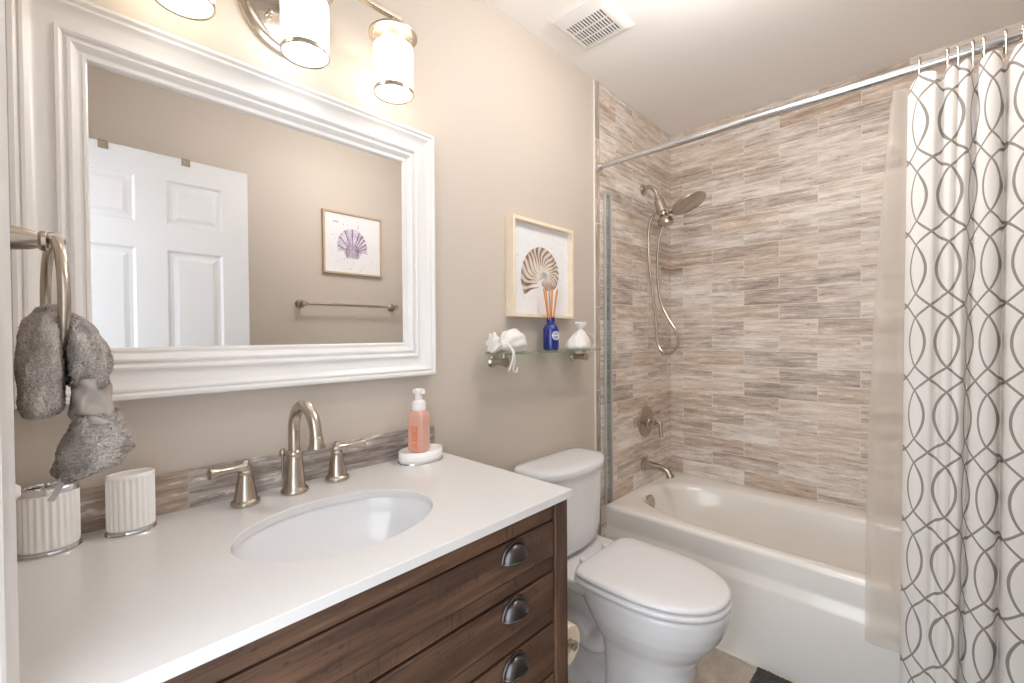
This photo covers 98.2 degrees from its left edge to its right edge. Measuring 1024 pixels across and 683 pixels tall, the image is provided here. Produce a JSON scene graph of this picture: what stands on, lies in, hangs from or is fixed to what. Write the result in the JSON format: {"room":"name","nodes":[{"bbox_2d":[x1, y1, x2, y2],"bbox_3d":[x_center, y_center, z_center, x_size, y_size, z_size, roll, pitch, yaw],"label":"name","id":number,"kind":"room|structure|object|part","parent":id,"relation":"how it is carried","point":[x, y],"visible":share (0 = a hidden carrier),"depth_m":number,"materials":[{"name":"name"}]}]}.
{"room":"bathroom","nodes":[
{"label":"bathroom","id":0,"kind":"room"},
{"bbox_2d":[14,0,594,488],"bbox_3d":[0.006,0.015,1.743,0.100,2.440,2.869,0,1,44],"label":"wall","id":1,"kind":"structure","parent":0,"point":[509,118],"depth_m":1.48,"materials":[{"name":"paint"}]},
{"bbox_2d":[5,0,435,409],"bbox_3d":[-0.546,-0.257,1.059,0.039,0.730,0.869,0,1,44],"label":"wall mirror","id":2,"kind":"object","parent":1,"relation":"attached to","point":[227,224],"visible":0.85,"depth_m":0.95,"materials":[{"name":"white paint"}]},
{"bbox_2d":[87,62,402,347],"bbox_3d":[-0.556,-0.257,1.068,0.006,0.542,0.681,0,1,44],"label":"mirror glass","id":3,"kind":"object","parent":2,"relation":"attached to","point":[215,219],"depth_m":0.99,"materials":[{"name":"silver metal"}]},
{"bbox_2d":[80,425,434,533],"bbox_3d":[-0.551,0.309,1.077,0.012,0.080,0.884,0,1,44],"label":"backsplash","id":4,"kind":"structure","parent":1,"relation":"attached to","point":[185,489],"depth_m":0.99,"materials":[{"name":"brown tile"}]},
{"bbox_2d":[155,0,416,104],"bbox_3d":[-0.486,-0.773,1.016,0.182,0.261,0.574,0,1,44],"label":"vanity light","id":5,"kind":"object","parent":1,"relation":"attached to","point":[296,30],"visible":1,"depth_m":1.02,"materials":[{"name":"white glass"}]},
{"bbox_3d":[-0.620,-0.702,0.834,0.100,0.118,0.100,0,1,44],"label":"lamp shade","id":6,"kind":"part","parent":5,"relation":"part of","materials":[{"name":"white glass"}]},
{"bbox_3d":[-0.543,-0.797,1.069,0.026,0.214,0.214,0,1,44],"label":"plate","id":7,"kind":"part","parent":5,"relation":"part of","materials":[{"name":"silver metal"}]},
{"bbox_3d":[-0.465,-0.705,0.997,0.100,0.118,0.100,0,1,44],"label":"lamp shade","id":8,"kind":"part","parent":5,"relation":"part of","materials":[{"name":"white glass"}]},
{"bbox_3d":[-0.310,-0.708,1.160,0.100,0.118,0.100,0,1,44],"label":"lamp shade","id":9,"kind":"part","parent":5,"relation":"part of","materials":[{"name":"white glass"}]},
{"bbox_2d":[505,214,573,318],"bbox_3d":[0.119,-0.280,1.757,0.040,0.372,0.372,0,1,44],"label":"framed picture","id":10,"kind":"object","parent":1,"relation":"attached to","point":[539,255],"visible":0.95,"depth_m":1.74,"materials":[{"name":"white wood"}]},
{"bbox_2d":[521,247,558,290],"bbox_3d":[0.113,-0.282,1.757,0.001,0.184,0.233,0,1,44],"label":"print","id":11,"kind":"object","parent":10,"relation":"attached to","point":[538,272],"depth_m":1.75},
{"bbox_2d":[485,348,600,367],"bbox_3d":[0.142,0.062,1.724,0.122,0.056,0.566,0,1,44],"label":"glass shelf","id":12,"kind":"object","parent":1,"relation":"attached to","point":[493,361],"visible":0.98,"depth_m":1.60,"materials":[{"name":"clear glass"}]},
{"bbox_2d":[486,328,526,372],"bbox_3d":[-0.003,0.030,1.547,0.104,0.152,0.172,0,1,44],"label":"sachet","id":13,"kind":"object","parent":12,"relation":"on","point":[513,340],"visible":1,"depth_m":1.52,"materials":[{"name":"white fabric"}]},
{"bbox_3d":[0.143,0.037,1.723,0.118,0.006,0.566,0,1,44],"label":"glass plate","id":14,"kind":"part","parent":12,"relation":"part of","materials":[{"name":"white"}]},
{"bbox_2d":[543,286,558,349],"bbox_3d":[0.153,-0.089,1.733,0.065,0.246,0.068,-1,1,-8],"label":"reed diffuser","id":15,"kind":"object","parent":12,"relation":"on","point":[550,330],"visible":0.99,"depth_m":1.72,"materials":[{"name":"blue glass"}]},
{"bbox_2d":[543,317,558,349],"bbox_3d":[0.153,-0.030,1.736,0.063,0.128,0.063,0,1,44],"label":"bottle","id":16,"kind":"object","parent":15,"relation":"attached to","point":[550,330],"depth_m":1.71,"materials":[{"name":"blue glass"}]},
{"bbox_2d":[564,322,594,348],"bbox_3d":[0.282,-0.027,1.875,0.097,0.114,0.160,0,1,28],"label":"sachet","id":17,"kind":"object","parent":12,"relation":"on","point":[579,339],"visible":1,"depth_m":1.84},
{"bbox_2d":[593,79,595,449],"bbox_3d":[0.387,0.008,2.064,0.007,2.440,0.005,0,1,44],"label":"trim","id":18,"kind":"structure","parent":1,"relation":"attached to","point":[593,79],"depth_m":2.06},
{"bbox_2d":[595,80,600,535],"bbox_3d":[0.402,0.008,2.080,0.006,2.440,0.038,0,1,44],"label":"trim","id":19,"kind":"structure","parent":1,"relation":"attached to","point":[597,155],"depth_m":2.07,"materials":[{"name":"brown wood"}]},
{"bbox_2d":[599,83,670,536],"bbox_3d":[0.683,0.002,2.376,0.005,2.440,0.778,0,1,44],"label":"wall tile","id":20,"kind":"structure","parent":1,"relation":"attached to","point":[641,372],"depth_m":2.32,"materials":[{"name":"brown tile"}]},
{"bbox_2d":[638,405,663,437],"bbox_3d":[0.765,0.434,2.386,0.103,0.170,0.170,0,1,44],"label":"shower valve","id":21,"kind":"object","parent":20,"relation":"attached to","point":[646,421],"visible":1,"depth_m":2.38,"materials":[{"name":"silver metal"}]},
{"bbox_3d":[0.784,0.466,2.372,0.056,0.089,0.024,0,1,38],"label":"lever","id":22,"kind":"part","parent":21,"relation":"part of","materials":[{"name":"silver metal"}]},
{"bbox_2d":[641,458,674,478],"bbox_3d":[0.779,0.676,2.355,0.170,0.088,0.072,0,1,44],"label":"tub spout","id":23,"kind":"object","parent":20,"relation":"attached to","point":[645,464],"visible":1,"depth_m":2.35,"materials":[{"name":"silver metal"}]},
{"bbox_2d":[640,184,705,354],"bbox_3d":[0.834,-0.387,2.294,0.323,0.918,0.177,0,1,44],"label":"shower fixture","id":24,"kind":"object","parent":20,"relation":"attached to","point":[689,202],"visible":1,"depth_m":2.31,"materials":[{"name":"silver metal"}]},
{"bbox_3d":[0.740,-0.798,2.359,0.088,0.075,0.023,0,1,37],"label":"shower arm","id":25,"kind":"part","parent":24,"relation":"part of","materials":[{"name":"silver metal"}]},
{"bbox_3d":[0.834,-0.692,2.282,0.145,0.060,0.032,0,1,41],"label":"plate arm","id":26,"kind":"part","parent":24,"relation":"part of","materials":[{"name":"silver metal"}]},
{"bbox_3d":[0.889,-0.696,2.235,0.163,0.084,0.177,0,1,44],"label":"rain plate","id":27,"kind":"part","parent":24,"relation":"part of","materials":[{"name":"silver metal"}]},
{"bbox_2d":[696,648,756,682],"bbox_3d":[0.160,1.278,0.738,1.760,0.060,4.149,0,1,44],"label":"floor","id":28,"kind":"structure","parent":0,"point":[717,666],"depth_m":1.66,"materials":[{"name":"tile"}]},
{"bbox_2d":[162,499,567,682],"bbox_3d":[-0.349,0.809,0.899,0.531,0.881,0.888,0,1,44],"label":"vanity cabinet","id":29,"kind":"object","parent":28,"relation":"on","point":[493,608],"visible":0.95,"depth_m":0.80,"materials":[{"name":"brown wood"}]},
{"bbox_2d":[17,452,571,682],"bbox_3d":[-0.359,0.359,0.899,0.536,0.018,0.890,0,1,44],"label":"countertop","id":30,"kind":"structure","parent":29,"relation":"on","point":[164,601],"depth_m":0.68,"materials":[{"name":"stone"}]},
{"bbox_2d":[16,481,82,560],"bbox_3d":[-0.787,0.299,0.753,0.060,0.110,0.082,0,1,44],"label":"toothbrush holder","id":31,"kind":"object","parent":30,"relation":"on","point":[44,528],"visible":0.81,"depth_m":0.73,"materials":[{"name":"white ceramic"}]},
{"bbox_3d":[-0.787,0.250,0.752,0.056,0.011,0.078,0,1,44],"label":"chrome lid","id":32,"kind":"part","parent":31,"relation":"part of","materials":[{"name":"silver metal"}]},
{"bbox_2d":[104,468,157,537],"bbox_3d":[-0.712,0.299,0.828,0.052,0.109,0.076,0,1,44],"label":"tumbler","id":33,"kind":"object","parent":30,"relation":"on","point":[130,506],"visible":1,"depth_m":0.81,"materials":[{"name":"white ceramic"}]},
{"bbox_2d":[207,459,260,508],"bbox_3d":[-0.590,0.302,0.942,0.058,0.097,0.099,0,1,44],"label":"tap","id":34,"kind":"object","parent":30,"relation":"on","point":[245,495],"visible":1,"depth_m":0.94,"materials":[{"name":"silver metal"}]},
{"bbox_3d":[-0.592,0.270,0.932,0.024,0.024,0.082,0,1,36],"label":"lever","id":35,"kind":"part","parent":34,"relation":"part of","materials":[{"name":"silver metal"}]},
{"bbox_2d":[279,400,325,495],"bbox_3d":[-0.469,0.240,0.994,0.170,0.218,0.060,0,1,44],"label":"faucet","id":36,"kind":"object","parent":30,"relation":"on","point":[293,477],"visible":1,"depth_m":1.01,"materials":[{"name":"silver metal"}]},
{"bbox_3d":[-0.535,0.299,1.036,0.017,0.100,0.017,0,1,44],"label":"lift rod","id":37,"kind":"part","parent":36,"relation":"part of","materials":[{"name":"silver metal"}]},
{"bbox_2d":[232,497,431,563],"bbox_3d":[-0.332,0.438,0.874,0.324,0.138,0.422,0,1,44],"label":"sink","id":38,"kind":"object","parent":30,"relation":"in","point":[344,527],"visible":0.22,"depth_m":0.99,"materials":[{"name":"ceramic"}]},
{"bbox_2d":[325,438,365,482],"bbox_3d":[-0.426,0.298,1.131,0.058,0.097,0.099,0,1,44],"label":"tap","id":39,"kind":"object","parent":30,"relation":"on","point":[337,473],"visible":1,"depth_m":1.10,"materials":[{"name":"silver metal"}]},
{"bbox_3d":[-0.417,0.265,1.132,0.082,0.025,0.024,-1,1,-38],"label":"lever","id":40,"kind":"part","parent":39,"relation":"part of","materials":[{"name":"silver metal"}]},
{"bbox_2d":[398,444,442,465],"bbox_3d":[-0.265,0.327,1.288,0.103,0.033,0.141,0,1,44],"label":"soap dish","id":41,"kind":"object","parent":30,"relation":"on","point":[406,458],"visible":0.89,"depth_m":1.24,"materials":[{"name":"white ceramic"}]},
{"bbox_2d":[408,388,429,452],"bbox_3d":[-0.269,0.226,1.279,0.049,0.182,0.051,0,1,19],"label":"soap dispenser","id":42,"kind":"object","parent":41,"relation":"on","point":[419,417],"visible":1,"depth_m":1.26,"materials":[{"name":"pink plastic"}]},
{"bbox_2d":[408,409,429,452],"bbox_3d":[-0.269,0.257,1.280,0.049,0.121,0.049,0,1,19],"label":"bottle","id":43,"kind":"object","parent":42,"relation":"attached to","point":[418,419],"depth_m":1.26,"materials":[{"name":"pink plastic"}]},
{"bbox_3d":[-0.187,0.573,0.739,0.026,0.079,0.793,0,1,44],"label":"drawer","id":44,"kind":"part","parent":29,"relation":"part of","materials":[{"name":"brown wood"}]},
{"bbox_3d":[-0.186,0.691,0.741,0.026,0.079,0.793,0,1,44],"label":"drawer","id":45,"kind":"part","parent":29,"relation":"part of","materials":[{"name":"brown wood"}]},
{"bbox_3d":[0.013,0.548,0.913,0.028,0.040,0.077,0,1,44],"label":"cup pull","id":46,"kind":"part","parent":29,"relation":"part of","materials":[{"name":"grey metal"}]},
{"bbox_3d":[0.012,0.431,0.911,0.028,0.040,0.077,0,1,44],"label":"cup pull","id":47,"kind":"part","parent":29,"relation":"part of","materials":[{"name":"grey metal"}]},
{"bbox_3d":[0.013,0.666,0.914,0.028,0.040,0.077,0,1,44],"label":"cup pull","id":48,"kind":"part","parent":29,"relation":"part of","materials":[{"name":"grey metal"}]},
{"bbox_3d":[-0.185,0.808,0.742,0.026,0.079,0.793,0,1,44],"label":"drawer","id":49,"kind":"part","parent":29,"relation":"part of","materials":[{"name":"brown wood"}]},
{"bbox_3d":[0.102,0.804,1.051,0.045,0.881,0.045,0,1,44],"label":"post","id":50,"kind":"part","parent":29,"relation":"part of","materials":[{"name":"brown wood"}]},
{"bbox_2d":[568,639,577,650],"bbox_3d":[0.074,0.800,1.187,0.175,0.044,0.120,0,1,44],"label":"paper holder","id":51,"kind":"object","parent":29,"relation":"attached to","point":[573,644],"visible":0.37,"depth_m":1.16,"materials":[{"name":"silver metal"}]},
{"bbox_2d":[568,621,579,664],"bbox_3d":[0.114,0.811,1.215,0.104,0.105,0.105,0,1,44],"label":"toilet paper roll","id":52,"kind":"object","parent":51,"relation":"hanging from","point":[573,631],"visible":0.18,"depth_m":1.19,"materials":[{"name":"white paper"}]},
{"bbox_3d":[0.165,0.800,1.166,0.014,0.025,0.025,0,1,44],"label":"knob","id":53,"kind":"part","parent":51,"relation":"part of","materials":[{"name":"silver metal"}]},
{"bbox_2d":[514,447,731,682],"bbox_3d":[0.386,0.844,1.556,0.699,0.778,0.429,0,1,44],"label":"toilet","id":54,"kind":"object","parent":28,"relation":"on","point":[642,612],"visible":0.79,"depth_m":1.45,"materials":[{"name":"ceramic"}]},
{"bbox_3d":[0.208,0.475,1.718,0.215,0.042,0.428,0,1,44],"label":"tank lid","id":55,"kind":"part","parent":54,"relation":"part of","materials":[{"name":"ceramic"}]},
{"bbox_3d":[0.206,0.649,1.724,0.195,0.306,0.408,0,1,44],"label":"tank","id":56,"kind":"part","parent":54,"relation":"part of","materials":[{"name":"ceramic"}]},
{"bbox_3d":[0.406,1.018,1.564,0.673,0.430,0.367,0,1,44],"label":"bowl","id":57,"kind":"part","parent":54,"relation":"part of","materials":[{"name":"ceramic"}]},
{"bbox_3d":[0.483,0.805,1.486,0.462,0.021,0.377,0,1,44],"label":"seat","id":58,"kind":"part","parent":54,"relation":"part of","materials":[{"name":"plastic"}]},
{"bbox_3d":[0.484,0.781,1.485,0.454,0.022,0.373,0,1,44],"label":"lid","id":59,"kind":"part","parent":54,"relation":"part of","materials":[{"name":"plastic"}]},
{"bbox_2d":[605,470,899,682],"bbox_3d":[1.250,1.001,1.879,1.509,0.443,0.743,0,1,44],"label":"bathtub","id":60,"kind":"object","parent":28,"relation":"on","point":[792,567],"visible":0.58,"depth_m":1.74,"materials":[{"name":"ceramic"}]},
{"bbox_2d":[603,194,612,504],"bbox_3d":[0.460,0.041,2.125,0.018,1.477,0.054,0,1,44],"label":"guard","id":61,"kind":"object","parent":60,"relation":"on","point":[604,195],"visible":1,"depth_m":2.13,"materials":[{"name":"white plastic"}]},
{"bbox_3d":[0.444,0.041,2.107,0.012,1.477,0.006,0,1,44],"label":"edge rail","id":62,"kind":"part","parent":61,"relation":"part of","materials":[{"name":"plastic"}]},
{"bbox_3d":[0.696,0.825,2.269,0.051,0.083,0.084,0,1,44],"label":"overflow plate","id":63,"kind":"part","parent":60,"relation":"part of","materials":[{"name":"silver metal"}]},
{"bbox_2d":[715,646,795,682],"bbox_3d":[0.995,1.227,1.612,1.508,0.006,0.010,0,1,44],"label":"trim","id":64,"kind":"structure","parent":60,"relation":"attached to","point":[716,647],"depth_m":1.70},
{"bbox_2d":[749,667,792,682],"bbox_3d":[0.876,1.225,1.233,0.531,0.021,0.688,0,1,44],"label":"bath mat","id":65,"kind":"object","parent":28,"relation":"on","point":[761,675],"visible":1,"depth_m":1.59,"materials":[{"name":"grey fabric"}]},
{"bbox_2d":[487,0,1023,135],"bbox_3d":[0.584,-1.231,1.167,1.760,0.060,2.869,0,1,44],"label":"ceiling","id":66,"kind":"structure","parent":0,"point":[683,65],"depth_m":1.79,"materials":[{"name":"paint"}]},
{"bbox_2d":[551,0,633,50],"bbox_3d":[0.305,-1.197,1.674,0.218,0.017,0.233,0,1,44],"label":"ceiling vent","id":67,"kind":"object","parent":66,"relation":"in","point":[589,23],"visible":1,"depth_m":1.66,"materials":[{"name":"white paint"}]},
{"bbox_3d":[1.537,-0.001,2.174,1.520,2.440,0.100,0,1,44],"label":"wall","id":68,"kind":"structure","parent":0,"visible":0},
{"bbox_2d":[671,21,1023,510],"bbox_3d":[1.499,-0.201,2.134,1.520,2.040,0.004,0,1,44],"label":"wall tile","id":69,"kind":"structure","parent":68,"relation":"attached to","point":[774,273],"depth_m":2.25,"materials":[{"name":"brown tile"}]},
{"bbox_3d":[-0.355,0.039,0.189,1.520,2.440,0.120,0,1,44],"label":"wall","id":70,"kind":"structure","parent":0,"visible":0},
{"bbox_2d":[0,0,19,682],"bbox_3d":[-0.484,0.202,0.415,0.063,2.110,0.025,0,1,44],"label":"trim","id":71,"kind":"structure","parent":70,"relation":"attached to","point":[9,623],"depth_m":0.42,"materials":[{"name":"white paint"}]},
{"bbox_2d":[15,484,20,499],"bbox_3d":[-0.733,0.200,0.649,0.070,0.120,0.019,0,1,44],"label":"wall outlet","id":72,"kind":"object","parent":70,"relation":"attached to","point":[18,488],"visible":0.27,"depth_m":0.65,"materials":[{"name":"white plastic"}]},
{"bbox_2d":[10,225,70,357],"bbox_3d":[-0.605,-0.063,0.556,0.164,0.183,0.069,0,1,44],"label":"towel ring","id":73,"kind":"object","parent":70,"relation":"attached to","point":[52,245],"visible":0.71,"depth_m":0.54,"materials":[{"name":"silver metal"}]},
{"bbox_2d":[13,303,135,500],"bbox_3d":[-0.565,0.071,0.580,0.170,0.238,0.113,0,1,39],"label":"hand towel","id":74,"kind":"object","parent":73,"relation":"hanging from","point":[98,438],"visible":0.97,"depth_m":0.54,"materials":[{"name":"grey fabric"}]},
{"bbox_3d":[1.179,0.022,0.625,0.100,2.440,2.869,0,1,44],"label":"wall","id":75,"kind":"structure","parent":0,"visible":0},
{"bbox_3d":[1.779,0.008,1.331,0.005,2.440,0.778,0,1,44],"label":"wall tile","id":76,"kind":"structure","parent":75,"relation":"attached to","visible":0},
{"bbox_2d":[595,29,1022,171],"bbox_3d":[0.945,-0.809,1.548,1.508,0.042,0.042,0,1,44],"label":"shower curtain rod","id":77,"kind":"object","parent":76,"relation":"attached to","point":[1017,36],"visible":1,"depth_m":1.44,"materials":[{"name":"silver metal"}]},
{"bbox_2d":[918,56,920,74],"bbox_3d":[1.196,-0.788,1.301,0.008,0.095,0.061,0,1,44],"label":"curtain ring","id":78,"kind":"object","parent":77,"relation":"hanging from","point":[919,58],"visible":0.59,"depth_m":1.29,"materials":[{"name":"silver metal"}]},
{"bbox_2d":[865,59,1008,652],"bbox_3d":[1.297,0.100,1.238,0.485,1.717,0.014,0,1,44],"label":"curtain liner","id":79,"kind":"object","parent":78,"relation":"hanging from","point":[885,439],"visible":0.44,"depth_m":1.37,"materials":[{"name":"beige plastic"}]},
{"bbox_2d":[946,47,949,66],"bbox_3d":[1.239,-0.788,1.261,0.008,0.095,0.061,0,1,44],"label":"curtain ring","id":80,"kind":"object","parent":77,"relation":"hanging from","point":[947,49],"visible":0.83,"depth_m":1.25,"materials":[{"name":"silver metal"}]},
{"bbox_2d":[956,44,959,66],"bbox_3d":[1.254,-0.788,1.246,0.008,0.095,0.061,0,1,44],"label":"curtain ring","id":81,"kind":"object","parent":77,"relation":"hanging from","point":[958,45],"visible":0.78,"depth_m":1.23,"materials":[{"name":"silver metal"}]},
{"bbox_2d":[970,39,974,69],"bbox_3d":[1.275,-0.788,1.227,0.008,0.095,0.061,0,1,44],"label":"curtain ring","id":82,"kind":"object","parent":77,"relation":"hanging from","point":[972,43],"visible":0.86,"depth_m":1.21,"materials":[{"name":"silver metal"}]},
{"bbox_2d":[900,42,1023,682],"bbox_3d":[1.291,0.219,1.164,0.408,1.961,0.068,0,1,44],"label":"shower curtain","id":83,"kind":"object","parent":82,"relation":"hanging from","point":[962,617],"visible":1,"depth_m":1.21,"materials":[{"name":"fabric"}]},
{"bbox_2d":[982,35,985,57],"bbox_3d":[1.290,-0.788,1.212,0.008,0.095,0.061,0,1,44],"label":"curtain ring","id":84,"kind":"object","parent":77,"relation":"hanging from","point":[984,37],"visible":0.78,"depth_m":1.20,"materials":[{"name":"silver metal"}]},
{"bbox_2d":[1003,28,1007,59],"bbox_3d":[1.319,-0.788,1.185,0.008,0.095,0.061,0,1,44],"label":"curtain ring","id":85,"kind":"object","parent":77,"relation":"hanging from","point":[1005,32],"visible":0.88,"depth_m":1.17,"materials":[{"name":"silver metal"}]},
{"bbox_2d":[1020,23,1023,42],"bbox_3d":[1.341,-0.787,1.164,0.008,0.095,0.061,0,1,44],"label":"curtain ring","id":86,"kind":"object","parent":77,"relation":"hanging from","point":[1022,25],"visible":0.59,"depth_m":1.15,"materials":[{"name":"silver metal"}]}
]}

